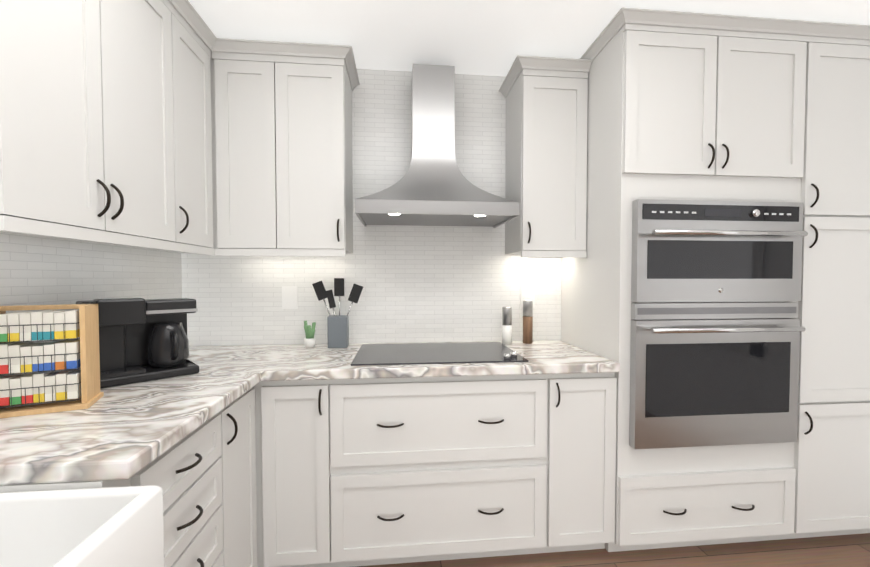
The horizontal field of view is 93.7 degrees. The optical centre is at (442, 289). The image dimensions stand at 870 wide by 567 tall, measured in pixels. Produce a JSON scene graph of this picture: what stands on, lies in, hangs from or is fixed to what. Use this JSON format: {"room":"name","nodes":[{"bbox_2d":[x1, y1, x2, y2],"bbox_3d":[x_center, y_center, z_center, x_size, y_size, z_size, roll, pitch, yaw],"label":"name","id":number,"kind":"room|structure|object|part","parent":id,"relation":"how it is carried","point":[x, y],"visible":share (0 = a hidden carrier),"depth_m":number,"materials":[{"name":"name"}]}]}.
{"room":"kitchen","nodes":[
{"label":"kitchen","id":0,"kind":"room"},
{"bbox_2d":[0,232,181,373],"bbox_3d":[-1.194,0.070,-0.168,0.100,2.420,4.700,0,2,-6],"label":"wall","id":1,"kind":"structure","parent":0,"point":[38,270],"depth_m":1.47,"materials":[{"name":"tile"}]},
{"bbox_2d":[0,0,127,239],"bbox_3d":[-1.112,-0.630,1.025,0.306,0.929,0.362,0,2,-6],"label":"upper cabinet","id":2,"kind":"object","parent":1,"relation":"attached to","point":[63,174],"depth_m":1.04,"materials":[{"name":"white paint"}]},
{"bbox_2d":[169,0,220,51],"bbox_3d":[-0.970,-1.083,1.328,0.042,0.040,1.045,0,2,-6],"label":"crown molding","id":3,"kind":"structure","parent":2,"relation":"attached to","point":[194,20],"depth_m":1.67,"materials":[{"name":"white paint"}]},
{"bbox_2d":[78,0,175,247],"bbox_3d":[-1.144,-0.639,1.333,0.306,0.929,0.488,0,2,-6],"label":"upper cabinet","id":4,"kind":"object","parent":1,"relation":"attached to","point":[154,124],"depth_m":1.38,"materials":[{"name":"white paint"}]},
{"bbox_2d":[147,0,223,251],"bbox_3d":[-1.145,-0.648,1.665,0.374,0.929,0.403,0,2,-6],"label":"upper cabinet","id":5,"kind":"object","parent":1,"relation":"attached to","point":[195,73],"depth_m":1.69,"materials":[{"name":"white paint"}]},
{"bbox_2d":[181,69,561,345],"bbox_3d":[0.326,-0.006,2.402,3.655,2.420,0.100,0,2,-6],"label":"wall","id":6,"kind":"structure","parent":0,"point":[441,283],"depth_m":2.28,"materials":[{"name":"tile"}]},
{"bbox_2d":[224,52,299,255],"bbox_3d":[-0.904,-0.658,2.003,0.352,0.929,0.394,0,2,-6],"label":"upper cabinet","id":7,"kind":"object","parent":6,"relation":"attached to","point":[257,94],"depth_m":1.88,"materials":[{"name":"white paint"}]},
{"bbox_2d":[213,38,355,63],"bbox_3d":[-0.703,-1.098,1.859,0.577,0.040,0.042,0,2,-6],"label":"crown molding","id":8,"kind":"structure","parent":7,"relation":"attached to","point":[345,52],"depth_m":1.86,"materials":[{"name":"white paint"}]},
{"bbox_2d":[282,286,297,308],"bbox_3d":[-0.833,0.042,2.227,0.080,0.124,0.010,0,2,-6],"label":"switch plate","id":9,"kind":"object","parent":6,"relation":"attached to","point":[289,297],"visible":1,"depth_m":2.22,"materials":[{"name":"white plastic"}]},
{"bbox_2d":[288,56,352,255],"bbox_3d":[-0.662,-0.660,2.062,0.371,0.929,0.327,0,2,-6],"label":"upper cabinet","id":10,"kind":"object","parent":6,"relation":"attached to","point":[322,169],"depth_m":1.91,"materials":[{"name":"white paint"}]},
{"bbox_2d":[344,60,359,90],"bbox_3d":[-0.457,-1.105,2.073,0.042,0.040,0.322,0,2,-6],"label":"crown molding","id":11,"kind":"structure","parent":10,"relation":"attached to","point":[351,68],"depth_m":2.08,"materials":[{"name":"white paint"}]},
{"bbox_2d":[355,63,519,227],"bbox_3d":[-0.040,-0.746,2.050,0.740,0.800,0.477,0,2,-6],"label":"range hood","id":12,"kind":"object","parent":6,"relation":"attached to","point":[433,172],"visible":1,"depth_m":2.06,"materials":[{"name":"silver metal"}]},
{"bbox_2d":[521,286,534,306],"bbox_3d":[0.496,0.038,2.365,0.080,0.124,0.010,0,2,-6],"label":"outlet","id":13,"kind":"object","parent":6,"relation":"attached to","point":[527,292],"visible":0.79,"depth_m":2.36,"materials":[{"name":"white plastic"}]},
{"bbox_2d":[505,69,587,255],"bbox_3d":[0.544,-0.664,2.188,0.334,0.929,0.327,0,2,-6],"label":"upper cabinet","id":14,"kind":"object","parent":6,"relation":"attached to","point":[546,161],"depth_m":2.03,"materials":[{"name":"white paint"}]},
{"bbox_2d":[499,64,517,97],"bbox_3d":[0.357,-1.107,2.158,0.042,0.040,0.322,0,2,-6],"label":"crown molding","id":15,"kind":"structure","parent":14,"relation":"attached to","point":[509,81],"depth_m":2.19,"materials":[{"name":"white paint"}]},
{"bbox_2d":[509,55,580,75],"bbox_3d":[0.518,-1.102,1.987,0.327,0.040,0.042,0,2,-6],"label":"crown molding","id":16,"kind":"structure","parent":14,"relation":"attached to","point":[521,62],"depth_m":1.99,"materials":[{"name":"white paint"}]},
{"bbox_2d":[188,0,869,75],"bbox_3d":[0.575,-1.147,-0.019,3.655,0.004,4.900,0,2,-6],"label":"ceiling","id":17,"kind":"structure","parent":0,"point":[485,37],"depth_m":1.83,"materials":[{"name":"white paint"}]},
{"bbox_2d":[356,533,869,566],"bbox_3d":[0.575,1.312,0.053,3.655,0.125,4.900,0,2,-6],"label":"floor","id":18,"kind":"structure","parent":0,"point":[851,550],"depth_m":1.82,"materials":[{"name":"brown wood"}]},
{"bbox_2d":[0,400,235,566],"bbox_3d":[-0.974,0.809,1.070,0.582,0.870,0.552,0,2,-6],"label":"base cabinet","id":19,"kind":"object","parent":18,"relation":"on","point":[196,476],"depth_m":1.15,"materials":[{"name":"white paint"}]},
{"bbox_2d":[0,340,619,484],"bbox_3d":[-0.228,0.350,1.172,2.090,0.040,2.247,0,2,-6],"label":"countertop","id":20,"kind":"structure","parent":19,"relation":"on","point":[126,431],"depth_m":1.22,"materials":[{"name":"stone"}]},
{"bbox_2d":[0,304,103,417],"bbox_3d":[-1.124,0.188,1.144,0.236,0.285,0.142,-1,2,-26],"label":"coffee pod rack","id":21,"kind":"object","parent":20,"relation":"on","point":[44,386],"visible":1,"depth_m":1.11,"materials":[{"name":"brown wood"}]},
{"bbox_2d":[0,485,163,566],"bbox_3d":[-0.798,0.528,0.397,0.570,0.257,0.795,0,2,-6],"label":"farmhouse sink","id":22,"kind":"object","parent":20,"relation":"in","point":[109,527],"visible":1,"depth_m":0.77,"materials":[{"name":"white ceramic"}]},
{"bbox_2d":[76,298,198,387],"bbox_3d":[-1.101,0.174,1.490,0.236,0.292,0.346,2,2,42],"label":"coffee maker","id":23,"kind":"object","parent":20,"relation":"on","point":[142,340],"visible":0.77,"depth_m":1.48,"materials":[{"name":"black plastic"}]},
{"bbox_2d":[304,320,315,347],"bbox_3d":[-0.694,0.231,2.135,0.062,0.141,0.075,0,2,-6],"label":"plant pot","id":24,"kind":"object","parent":20,"relation":"on","point":[309,340],"visible":1,"depth_m":2.12,"materials":[{"name":"white"}]},
{"bbox_3d":[-0.694,0.276,2.138,0.062,0.050,0.062,0,2,-6],"label":"pot","id":25,"kind":"part","parent":24,"relation":"part of","materials":[{"name":"white ceramic"}]},
{"bbox_2d":[312,278,362,347],"bbox_3d":[-0.546,0.120,2.139,0.263,0.362,0.080,0,2,-6],"label":"utensil holder","id":26,"kind":"object","parent":20,"relation":"on","point":[337,331],"visible":1,"depth_m":2.12,"materials":[{"name":"grey ceramic"}]},
{"bbox_2d":[350,342,527,365],"bbox_3d":[-0.030,0.291,1.987,0.760,0.029,0.520,0,2,-6],"label":"cooktop","id":27,"kind":"object","parent":20,"relation":"in","point":[427,353],"visible":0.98,"depth_m":1.90,"materials":[{"name":"black glass"}]},
{"bbox_3d":[0.304,0.293,1.821,0.072,0.023,0.072,0,2,-6],"label":"knob","id":28,"kind":"part","parent":27,"relation":"part of","materials":[{"name":"silver metal"}]},
{"bbox_2d":[502,306,511,343],"bbox_3d":[0.359,0.195,2.261,0.054,0.205,0.053,0,2,-6],"label":"salt mill","id":29,"kind":"object","parent":20,"relation":"on","point":[506,324],"visible":1,"depth_m":2.24,"materials":[{"name":"white ceramic"}]},
{"bbox_2d":[523,300,532,343],"bbox_3d":[0.477,0.177,2.278,0.054,0.240,0.053,0,2,-6],"label":"pepper mill","id":30,"kind":"object","parent":20,"relation":"on","point":[527,321],"visible":1,"depth_m":2.25,"materials":[{"name":"brown wood"}]},
{"bbox_2d":[236,388,255,566],"bbox_3d":[-1.014,0.797,1.453,0.582,0.870,0.328,0,2,-6],"label":"base cabinet","id":31,"kind":"object","parent":18,"relation":"on","point":[245,462],"depth_m":1.53,"materials":[{"name":"white paint"}]},
{"bbox_2d":[276,379,331,566],"bbox_3d":[-0.620,0.783,1.956,0.263,0.870,0.632,0,2,-6],"label":"base cabinet","id":32,"kind":"object","parent":18,"relation":"on","point":[303,407],"depth_m":1.65,"materials":[{"name":"white paint"}]},
{"bbox_2d":[332,374,567,566],"bbox_3d":[-0.032,0.781,2.018,1.024,0.870,0.632,0,2,-6],"label":"base cabinet","id":33,"kind":"object","parent":18,"relation":"on","point":[338,472],"depth_m":1.71,"materials":[{"name":"white paint"}]},
{"bbox_2d":[564,372,616,550],"bbox_3d":[0.574,0.779,2.081,0.309,0.870,0.632,0,2,-6],"label":"base cabinet","id":34,"kind":"object","parent":18,"relation":"on","point":[590,406],"depth_m":1.77,"materials":[{"name":"white paint"}]},
{"bbox_2d":[561,23,820,551],"bbox_3d":[1.153,0.027,2.094,0.844,2.372,0.681,0,2,-6],"label":"tall cabinet","id":35,"kind":"object","parent":18,"relation":"on","point":[715,293],"depth_m":1.78,"materials":[{"name":"white paint"}]},
{"bbox_2d":[581,19,624,71],"bbox_3d":[0.710,-1.120,2.028,0.042,0.074,0.652,0,2,-6],"label":"crown molding","id":36,"kind":"structure","parent":35,"relation":"attached to","point":[611,29],"depth_m":1.89,"materials":[{"name":"white paint"}]},
{"bbox_2d":[629,199,807,448],"bbox_3d":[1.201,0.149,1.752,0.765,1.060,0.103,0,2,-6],"label":"oven","id":37,"kind":"object","parent":35,"relation":"in","point":[715,284],"depth_m":1.76,"materials":[{"name":"silver metal"}]},
{"bbox_2d":[613,7,869,39],"bbox_3d":[1.421,-1.131,1.748,1.398,0.036,0.042,0,2,-6],"label":"crown molding","id":38,"kind":"structure","parent":35,"relation":"attached to","point":[624,15],"depth_m":1.73,"materials":[{"name":"white paint"}]},
{"bbox_2d":[805,37,869,537],"bbox_3d":[1.827,0.025,2.164,0.512,2.372,0.681,0,2,-6],"label":"tall cabinet","id":39,"kind":"object","parent":18,"relation":"on","point":[839,388],"depth_m":1.85,"materials":[{"name":"white paint"}]}
]}

